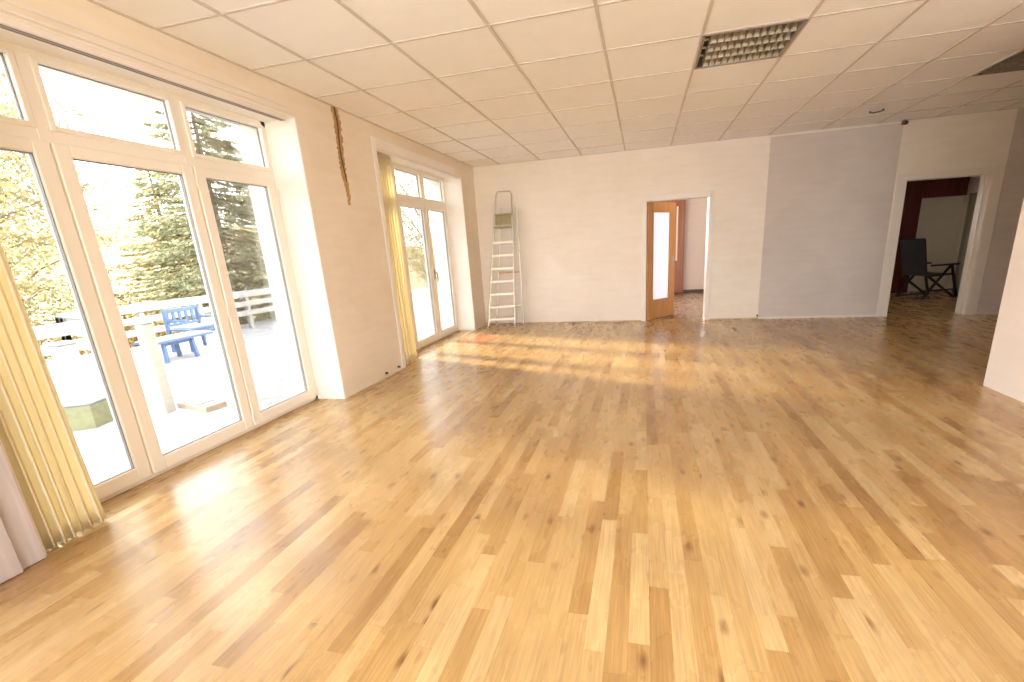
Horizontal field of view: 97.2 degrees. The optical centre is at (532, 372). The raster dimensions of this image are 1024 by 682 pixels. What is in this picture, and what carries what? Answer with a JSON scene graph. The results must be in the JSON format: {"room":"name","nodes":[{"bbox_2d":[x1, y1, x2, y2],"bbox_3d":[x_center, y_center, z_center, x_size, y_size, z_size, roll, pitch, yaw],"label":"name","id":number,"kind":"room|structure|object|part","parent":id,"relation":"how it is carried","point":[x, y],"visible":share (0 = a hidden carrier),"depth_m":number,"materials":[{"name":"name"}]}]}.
{"room":"empty hall","nodes":[
{"label":"empty hall","id":0,"kind":"room"},
{"bbox_2d":[0,0,485,556],"bbox_3d":[-2.018,-1.381,5.124,0.640,3.100,15.800,0,16,14],"label":"wall","id":1,"kind":"structure","parent":0,"point":[324,158],"depth_m":4.36,"materials":[{"name":"paint"}]},
{"bbox_2d":[0,443,45,583],"bbox_3d":[-2.578,-0.197,1.557,0.037,2.536,0.752,0,16,14],"label":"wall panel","id":2,"kind":"object","parent":1,"relation":"attached to","point":[21,547],"visible":1,"depth_m":2.12,"materials":[{"name":"white paint"}]},
{"bbox_2d":[0,0,288,120],"bbox_3d":[-2.441,-1.731,2.284,0.091,0.110,3.190,0,16,14],"label":"rail","id":3,"kind":"object","parent":1,"relation":"attached to","point":[6,23],"visible":1,"depth_m":2.58,"materials":[{"name":"white paint"}]},
{"bbox_2d":[0,241,106,552],"bbox_3d":[-2.531,-0.314,2.061,0.104,2.485,0.358,0,16,14],"label":"vertical blinds","id":4,"kind":"object","parent":3,"relation":"hanging from","point":[37,437],"visible":0.84,"depth_m":2.25,"materials":[{"name":"beige fabric"}]},
{"bbox_2d":[0,40,317,502],"bbox_3d":[-2.552,-0.631,3.130,0.108,2.540,2.420,0,16,14],"label":"window","id":5,"kind":"structure","parent":1,"relation":"in","point":[219,158],"depth_m":3.31,"materials":[{"name":"white plastic"}]},
{"bbox_3d":[-2.720,-0.197,2.432,0.067,2.040,0.711,0,16,14],"label":"sash","id":6,"kind":"part","parent":5,"relation":"part of","materials":[{"name":"white plastic"}]},
{"bbox_3d":[-2.541,-0.410,3.163,0.067,2.040,0.831,0,16,14],"label":"sash","id":7,"kind":"part","parent":5,"relation":"part of","materials":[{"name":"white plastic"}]},
{"bbox_3d":[-2.450,-1.857,3.603,0.006,0.335,0.707,0,16,14],"label":"pane","id":8,"kind":"part","parent":5,"relation":"part of","materials":[{"name":"clear glass"}]},
{"bbox_3d":[-2.354,-0.630,3.920,0.067,2.040,0.764,0,16,14],"label":"sash","id":9,"kind":"part","parent":5,"relation":"part of","materials":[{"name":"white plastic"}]},
{"bbox_3d":[-2.365,-0.640,3.920,0.006,1.900,0.618,0,16,14],"label":"pane","id":10,"kind":"part","parent":5,"relation":"part of","materials":[{"name":"clear glass"}]},
{"bbox_2d":[376,147,459,178],"bbox_3d":[-1.497,-2.835,6.183,0.063,0.041,2.490,0,16,14],"label":"rail","id":11,"kind":"object","parent":1,"relation":"attached to","point":[379,150],"visible":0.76,"depth_m":5.92,"materials":[{"name":"white paint"}]},
{"bbox_2d":[377,152,416,362],"bbox_3d":[-1.679,-1.343,5.581,0.095,2.477,0.422,0,16,14],"label":"curtain","id":12,"kind":"object","parent":11,"relation":"hanging from","point":[385,167],"visible":0.66,"depth_m":5.56,"materials":[{"name":"beige fabric"}]},
{"bbox_2d":[391,162,458,350],"bbox_3d":[-1.680,-1.637,6.580,0.153,2.540,2.505,0,16,14],"label":"window","id":13,"kind":"structure","parent":1,"relation":"in","point":[420,196],"depth_m":6.89,"materials":[{"name":"white plastic"}]},
{"bbox_3d":[-1.781,-2.649,6.323,0.006,0.335,0.738,0,16,14],"label":"pane","id":14,"kind":"part","parent":13,"relation":"part of","materials":[{"name":"clear glass"}]},
{"bbox_3d":[-1.682,-1.427,6.655,0.067,2.040,0.828,0,16,14],"label":"sash","id":15,"kind":"part","parent":13,"relation":"part of","materials":[{"name":"white plastic"}]},
{"bbox_3d":[-1.693,-1.437,6.654,0.006,1.900,0.682,0,16,14],"label":"pane","id":16,"kind":"part","parent":13,"relation":"part of","materials":[{"name":"clear glass"}]},
{"bbox_3d":[-1.591,-2.874,7.096,0.006,0.335,0.712,0,16,14],"label":"pane","id":17,"kind":"part","parent":13,"relation":"part of","materials":[{"name":"clear glass"}]},
{"bbox_3d":[-1.506,-1.658,7.412,0.006,1.900,0.623,0,16,14],"label":"pane","id":18,"kind":"part","parent":13,"relation":"part of","materials":[{"name":"clear glass"}]},
{"bbox_3d":[-1.496,-1.648,7.412,0.067,2.040,0.769,0,16,14],"label":"sash","id":19,"kind":"part","parent":13,"relation":"part of","materials":[{"name":"white plastic"}]},
{"bbox_2d":[0,291,1023,681],"bbox_3d":[2.528,0.082,4.432,9.800,0.120,15.800,0,16,14],"label":"floor","id":20,"kind":"structure","parent":0,"point":[827,499],"depth_m":2.25,"materials":[{"name":"brown wood"}]},
{"bbox_2d":[488,190,523,327],"bbox_3d":[-0.548,-1.952,7.904,0.666,2.316,0.273,-4,15,-1],"label":"stepladder","id":21,"kind":"object","parent":20,"relation":"on","point":[500,219],"visible":1,"depth_m":7.91,"materials":[{"name":"metal"}]},
{"bbox_3d":[-0.721,-1.762,7.928,0.340,1.917,0.064,-12,18,-28],"label":"rail","id":22,"kind":"part","parent":21,"relation":"part of","materials":[{"name":"metal"}]},
{"bbox_3d":[-0.607,-1.855,8.034,0.268,2.043,0.047,-5,16,-6],"label":"leg","id":23,"kind":"part","parent":21,"relation":"part of","materials":[{"name":"metal"}]},
{"bbox_3d":[-0.337,-1.785,7.925,0.051,1.915,0.222,5,18,28],"label":"rail","id":24,"kind":"part","parent":21,"relation":"part of","materials":[{"name":"metal"}]},
{"bbox_3d":[-0.226,-1.882,8.047,0.026,2.040,0.055,-3,15,0],"label":"leg","id":25,"kind":"part","parent":21,"relation":"part of","materials":[{"name":"metal"}]},
{"bbox_2d":[662,200,685,292],"bbox_3d":[3.192,-3.141,11.303,1.190,2.350,0.500,0,16,14],"label":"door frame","id":26,"kind":"structure","parent":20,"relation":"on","point":[680,204],"depth_m":11.32,"materials":[{"name":"brown wood"}]},
{"bbox_2d":[895,238,959,299],"bbox_3d":[7.405,-1.964,8.457,0.848,1.097,0.600,-5,15,-6],"label":"garden chair","id":27,"kind":"object","parent":20,"relation":"on","point":[914,262],"visible":1,"depth_m":8.33,"materials":[{"name":"black fabric"}]},
{"bbox_3d":[7.335,-1.793,8.773,0.506,0.605,0.030,-5,16,-6],"label":"leg","id":28,"kind":"part","parent":27,"relation":"part of","materials":[{"name":"black plastic"}]},
{"bbox_3d":[7.460,-1.536,8.860,0.700,0.030,0.030,-5,16,-6],"label":"foot rail","id":29,"kind":"part","parent":27,"relation":"part of","materials":[{"name":"black plastic"}]},
{"bbox_3d":[7.449,-1.717,8.810,0.596,0.429,0.030,-5,16,-6],"label":"leg","id":30,"kind":"part","parent":27,"relation":"part of","materials":[{"name":"black plastic"}]},
{"bbox_3d":[7.067,-2.144,8.367,0.191,0.662,0.500,-5,16,-6],"label":"backrest","id":31,"kind":"part","parent":27,"relation":"part of","materials":[{"name":"black fabric"}]},
{"bbox_3d":[7.448,-1.855,8.492,0.541,0.020,0.440,-5,16,-6],"label":"seat","id":32,"kind":"part","parent":27,"relation":"part of","materials":[{"name":"black fabric"}]},
{"bbox_3d":[7.692,-1.825,8.810,0.235,0.595,0.030,-5,16,-6],"label":"leg","id":33,"kind":"part","parent":27,"relation":"part of","materials":[{"name":"black plastic"}]},
{"bbox_3d":[7.397,-1.655,8.260,0.506,0.605,0.035,-5,16,-6],"label":"leg","id":34,"kind":"part","parent":27,"relation":"part of","materials":[{"name":"black plastic"}]},
{"bbox_3d":[7.466,-1.788,8.264,0.561,0.050,0.030,-5,16,-6],"label":"rail","id":35,"kind":"part","parent":27,"relation":"part of","materials":[{"name":"black plastic"}]},
{"bbox_3d":[7.495,-1.520,8.306,0.660,0.030,0.030,-5,16,-6],"label":"foot rail","id":36,"kind":"part","parent":27,"relation":"part of","materials":[{"name":"black plastic"}]},
{"bbox_3d":[7.512,-1.577,8.292,0.596,0.429,0.030,-5,16,-6],"label":"leg","id":37,"kind":"part","parent":27,"relation":"part of","materials":[{"name":"black plastic"}]},
{"bbox_3d":[7.498,-1.961,8.188,0.560,0.030,0.060,-5,16,-6],"label":"armrest","id":38,"kind":"part","parent":27,"relation":"part of","materials":[{"name":"black plastic"}]},
{"bbox_3d":[7.755,-1.686,8.293,0.235,0.595,0.030,-5,16,-6],"label":"leg","id":39,"kind":"part","parent":27,"relation":"part of","materials":[{"name":"black plastic"}]},
{"bbox_2d":[87,0,1023,166],"bbox_3d":[2.052,-2.054,1.610,9.014,0.035,11.071,0,16,14],"label":"ceiling","id":40,"kind":"structure","parent":0,"point":[473,83],"depth_m":3.70,"materials":[{"name":"tile"}]},
{"bbox_2d":[693,19,808,69],"bbox_3d":[1.649,-2.579,3.498,0.688,0.094,0.688,0,16,14],"label":"ceiling light","id":41,"kind":"object","parent":40,"relation":"attached to","point":[767,41],"visible":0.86,"depth_m":3.51,"materials":[{"name":"grey metal"}]},
{"bbox_2d":[973,50,1023,75],"bbox_3d":[4.691,-2.942,4.143,0.688,0.094,0.688,0,16,14],"label":"ceiling light","id":42,"kind":"object","parent":40,"relation":"attached to","point":[1015,62],"visible":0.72,"depth_m":4.34,"materials":[{"name":"grey metal"}]},
{"bbox_2d":[473,108,1023,322],"bbox_3d":[3.467,-2.300,7.201,9.120,3.080,0.212,0,16,14],"label":"wall","id":43,"kind":"structure","parent":0,"point":[801,220],"depth_m":7.10,"materials":[{"name":"paint"}]},
{"bbox_2d":[486,318,756,323],"bbox_3d":[1.415,-0.911,8.007,4.730,0.020,0.004,0,16,14],"label":"baseboard","id":44,"kind":"structure","parent":43,"relation":"attached to","point":[717,318],"depth_m":8.08,"materials":[{"name":"beige wood"}]},
{"bbox_2d":[646,202,675,319],"bbox_3d":[2.243,-1.940,7.893,0.780,1.955,0.128,-15,19,-36],"label":"door","id":45,"kind":"structure","parent":43,"relation":"in","point":[661,216],"depth_m":7.87,"materials":[{"name":"brown wood"}]},
{"bbox_3d":[2.232,-2.022,7.865,0.475,1.470,0.006,-15,19,-36],"label":"frosted pane","id":46,"kind":"part","parent":45,"relation":"part of","materials":[{"name":"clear glass"}]},
{"bbox_2d":[642,190,714,320],"bbox_3d":[2.408,-1.910,7.576,1.100,2.055,0.230,0,16,14],"label":"door frame","id":47,"kind":"structure","parent":43,"relation":"attached to","point":[709,194],"depth_m":7.37,"materials":[{"name":"white paint"}]},
{"bbox_3d":[4.455,-2.207,6.878,1.695,2.697,0.012,0,16,14],"label":"plasterboard panel","id":48,"kind":"part","parent":43,"relation":"part of","materials":[{"name":"grey paint"}]},
{"bbox_2d":[901,119,908,124],"bbox_3d":[5.196,-3.491,6.283,0.070,0.077,0.084,0,16,14],"label":"sensor","id":49,"kind":"object","parent":43,"relation":"attached to","point":[904,122],"visible":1,"depth_m":6.26,"materials":[{"name":"brown plastic"}]},
{"bbox_2d":[877,165,1005,316],"bbox_3d":[5.958,-1.887,6.709,1.280,2.055,0.230,0,16,14],"label":"door frame","id":50,"kind":"structure","parent":43,"relation":"attached to","point":[991,179],"depth_m":6.54,"materials":[{"name":"white paint"}]},
{"bbox_3d":[7.154,-2.190,6.222,1.250,2.757,0.006,0,16,14],"label":"plasterboard panel","id":51,"kind":"part","parent":43,"relation":"part of","materials":[{"name":"grey paint"}]},
{"bbox_2d":[683,195,963,291],"bbox_3d":[3.962,-2.934,9.385,9.000,3.080,4.443,0,16,14],"label":"wall","id":52,"kind":"structure","parent":0,"point":[939,217],"depth_m":9.25,"materials":[{"name":"beige paint"}]},
{"bbox_2d":[683,289,703,292],"bbox_3d":[2.844,-2.127,11.995,5.600,0.070,0.020,0,16,14],"label":"baseboard","id":53,"kind":"structure","parent":52,"relation":"attached to","point":[689,290],"depth_m":11.65,"materials":[{"name":"brown"}]},
{"bbox_2d":[890,177,969,292],"bbox_3d":[6.981,-2.934,9.249,2.930,2.600,0.190,0,16,14],"label":"beam","id":54,"kind":"structure","parent":52,"relation":"attached to","point":[915,190],"depth_m":8.88,"materials":[{"name":"red wood"}]},
{"bbox_2d":[947,176,980,290],"bbox_3d":[6.965,-1.168,2.334,0.200,3.080,14.600,0,16,14],"label":"wall","id":55,"kind":"structure","parent":0,"point":[974,181],"depth_m":8.88,"materials":[{"name":"paint"}]},
{"bbox_2d":[952,192,977,292],"bbox_3d":[8.319,-2.407,8.437,0.020,1.860,0.900,0,16,14],"label":"door","id":56,"kind":"structure","parent":55,"relation":"in","point":[972,198],"depth_m":8.74,"materials":[{"name":"beige wood"}]},
{"bbox_2d":[983,199,1023,402],"bbox_3d":[2.958,-0.238,-0.144,0.200,3.080,7.620,0,16,14],"label":"wall","id":57,"kind":"structure","parent":0,"point":[1004,374],"depth_m":3.53,"materials":[{"name":"paint"}]},
{"label":"outside","id":58,"kind":"structure","parent":0,"visible":0},
{"bbox_2d":[0,218,204,361],"bbox_3d":[-41.722,-10.865,39.202,80.000,12.849,150.000,0,16,14],"label":"hillside","id":59,"kind":"structure","parent":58,"point":[112,256],"depth_m":41.44,"materials":[{"name":"white snow"}]},
{"bbox_2d":[0,162,59,303],"bbox_3d":[-20.473,-4.065,14.274,8.739,8.930,8.674,-11,17,-25],"label":"deciduous tree","id":60,"kind":"object","parent":59,"relation":"on","point":[1,209],"visible":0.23,"depth_m":15.97,"materials":[{"name":"green plant"}]},
{"bbox_2d":[0,59,146,343],"bbox_3d":[-10.052,-2.224,6.907,6.535,9.882,7.191,2,16,19],"label":"pine tree","id":61,"kind":"object","parent":59,"relation":"on","point":[24,193],"visible":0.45,"depth_m":7.91,"materials":[{"name":"green plant"}]},
{"bbox_2d":[0,70,161,342],"bbox_3d":[-11.767,-2.002,9.525,6.517,8.264,6.961,-13,18,-30],"label":"pine tree","id":62,"kind":"object","parent":59,"relation":"on","point":[21,284],"visible":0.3,"depth_m":9.64,"materials":[{"name":"green plant"}]},
{"bbox_2d":[51,282,177,358],"bbox_3d":[-11.095,-0.486,11.859,3.392,3.646,3.693,-15,19,-36],"label":"bush","id":63,"kind":"object","parent":59,"relation":"on","point":[119,284],"visible":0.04,"depth_m":11.89,"materials":[{"name":"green plant"}]},
{"bbox_2d":[59,304,181,355],"bbox_3d":[-8.922,-0.077,10.158,3.037,3.116,2.930,-5,16,-7],"label":"bush","id":64,"kind":"object","parent":59,"relation":"on","point":[82,352],"visible":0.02,"depth_m":9.77,"materials":[{"name":"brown plant"}]},
{"bbox_2d":[70,104,197,262],"bbox_3d":[-16.107,-7.074,22.527,8.730,10.617,9.996,10,20,40],"label":"deciduous tree","id":65,"kind":"object","parent":59,"relation":"on","point":[143,129],"visible":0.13,"depth_m":19.78,"materials":[{"name":"green plant"}]},
{"bbox_2d":[114,169,205,346],"bbox_3d":[-12.826,-3.794,16.162,5.680,7.500,5.637,0,16,14],"label":"spruce tree","id":66,"kind":"object","parent":59,"relation":"on","point":[140,217],"visible":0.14,"depth_m":15.50,"materials":[{"name":"green plant"}]},
{"bbox_2d":[131,314,212,345],"bbox_3d":[-8.835,-0.411,11.977,2.952,2.778,2.715,-12,17,-27],"label":"bush","id":67,"kind":"object","parent":59,"relation":"on","point":[152,314],"visible":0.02,"depth_m":11.12,"materials":[{"name":"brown plant"}]},
{"bbox_2d":[114,110,239,341],"bbox_3d":[-9.070,-3.684,12.683,6.895,9.300,7.272,0,16,14],"label":"spruce tree","id":68,"kind":"object","parent":59,"relation":"on","point":[188,275],"visible":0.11,"depth_m":11.96,"materials":[{"name":"green plant"}]},
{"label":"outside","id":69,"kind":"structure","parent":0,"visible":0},
{"bbox_2d":[50,330,237,483],"bbox_3d":[-4.471,0.108,10.763,6.800,2.482,30.000,0,16,14],"label":"terrace","id":70,"kind":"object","parent":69,"point":[189,376],"visible":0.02,"depth_m":5.01,"materials":[{"name":"white paint"}]},
{"bbox_2d":[30,311,61,361],"bbox_3d":[-9.589,0.506,8.293,2.937,3.059,2.504,10,20,39],"label":"bush","id":71,"kind":"object","parent":70,"relation":"on","point":[39,324],"visible":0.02,"depth_m":8.61,"materials":[{"name":"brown plant"}]},
{"bbox_2d":[32,320,94,372],"bbox_3d":[-6.565,0.311,4.274,0.140,0.930,4.490,0,16,14],"label":"terrace railing","id":72,"kind":"object","parent":70,"relation":"on","point":[73,327],"visible":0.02,"depth_m":5.84,"materials":[{"name":"white paint"}]},
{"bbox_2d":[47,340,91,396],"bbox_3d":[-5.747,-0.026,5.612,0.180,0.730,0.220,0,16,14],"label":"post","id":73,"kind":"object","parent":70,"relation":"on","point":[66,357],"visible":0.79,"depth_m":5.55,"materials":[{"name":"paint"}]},
{"bbox_2d":[54,313,90,350],"bbox_3d":[-6.900,-0.425,7.010,2.166,0.930,0.140,6,18,31],"label":"terrace railing","id":74,"kind":"object","parent":70,"relation":"on","point":[68,317],"visible":0.21,"depth_m":7.25,"materials":[{"name":"white paint"}]},
{"bbox_3d":[-7.773,-0.494,7.547,0.090,0.880,0.090,0,16,14],"label":"post","id":75,"kind":"part","parent":74,"relation":"part of","materials":[{"name":"white wood"}]},
{"bbox_2d":[60,390,113,430],"bbox_3d":[-4.634,0.397,4.702,0.410,0.310,0.450,-6,16,-7],"label":"planter box","id":76,"kind":"object","parent":70,"relation":"on","point":[83,410],"visible":0.62,"depth_m":4.55,"materials":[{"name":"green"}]},
{"bbox_2d":[60,292,238,337],"bbox_3d":[-6.782,-1.689,11.557,0.140,0.930,8.690,0,16,14],"label":"terrace railing","id":77,"kind":"object","parent":70,"relation":"on","point":[138,309],"visible":0.16,"depth_m":8.91,"materials":[{"name":"white paint"}]},
{"bbox_3d":[-7.491,-0.829,8.695,0.090,0.880,0.090,0,16,14],"label":"post","id":78,"kind":"part","parent":77,"relation":"part of","materials":[{"name":"white paint"}]},
{"bbox_3d":[-7.209,-1.163,9.843,0.090,0.880,0.090,0,16,14],"label":"post","id":79,"kind":"part","parent":77,"relation":"part of","materials":[{"name":"white paint"}]},
{"bbox_2d":[133,321,176,413],"bbox_3d":[-3.994,-0.043,4.780,0.110,1.000,0.130,0,16,14],"label":"post","id":80,"kind":"object","parent":70,"relation":"on","point":[145,332],"visible":0.99,"depth_m":4.74,"materials":[{"name":"paint"}]},
{"bbox_2d":[134,330,212,363],"bbox_3d":[-6.160,-0.437,7.831,0.520,0.410,1.000,0,16,14],"label":"garden table","id":81,"kind":"object","parent":70,"relation":"on","point":[174,339],"visible":0.75,"depth_m":7.75,"materials":[{"name":"blue paint"}]},
{"bbox_3d":[-6.061,-0.311,7.440,0.080,0.364,0.076,0,16,14],"label":"leg","id":82,"kind":"part","parent":81,"relation":"part of","materials":[{"name":"blue paint"}]},
{"bbox_3d":[-6.312,-0.453,8.009,0.080,0.364,0.076,0,16,14],"label":"leg","id":83,"kind":"part","parent":81,"relation":"part of","materials":[{"name":"blue paint"}]},
{"bbox_3d":[-5.943,-0.451,7.919,0.080,0.364,0.076,0,16,14],"label":"leg","id":84,"kind":"part","parent":81,"relation":"part of","materials":[{"name":"blue paint"}]},
{"bbox_2d":[161,305,214,351],"bbox_3d":[-6.522,-0.860,8.701,0.530,0.801,0.718,0,16,14],"label":"garden bench","id":85,"kind":"object","parent":70,"relation":"on","point":[205,326],"visible":0.76,"depth_m":8.61,"materials":[{"name":"blue paint"}]},
{"bbox_3d":[-6.820,-0.763,8.452,0.070,0.783,0.036,0,16,14],"label":"leg","id":86,"kind":"part","parent":85,"relation":"part of","materials":[{"name":"blue paint"}]},
{"bbox_3d":[-6.598,-0.948,8.343,0.480,0.036,0.031,0,16,14],"label":"armrest","id":87,"kind":"part","parent":85,"relation":"part of","materials":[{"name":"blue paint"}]},
{"bbox_3d":[-6.758,-1.092,8.697,0.040,0.324,0.707,0,16,14],"label":"backrest","id":88,"kind":"part","parent":85,"relation":"part of","materials":[{"name":"blue paint"}]},
{"bbox_3d":[-6.503,-0.841,8.696,0.460,0.099,0.707,0,16,14],"label":"seat","id":89,"kind":"part","parent":85,"relation":"part of","materials":[{"name":"blue paint"}]},
{"bbox_3d":[-6.672,-0.939,9.054,0.070,0.783,0.036,0,16,14],"label":"leg","id":90,"kind":"part","parent":85,"relation":"part of","materials":[{"name":"blue paint"}]},
{"bbox_2d":[176,396,227,412],"bbox_3d":[-3.681,0.363,5.018,0.560,0.115,0.220,4,17,25],"label":"wooden crate","id":91,"kind":"object","parent":70,"relation":"on","point":[202,404],"visible":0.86,"depth_m":4.94,"materials":[{"name":"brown wood"}]}
]}

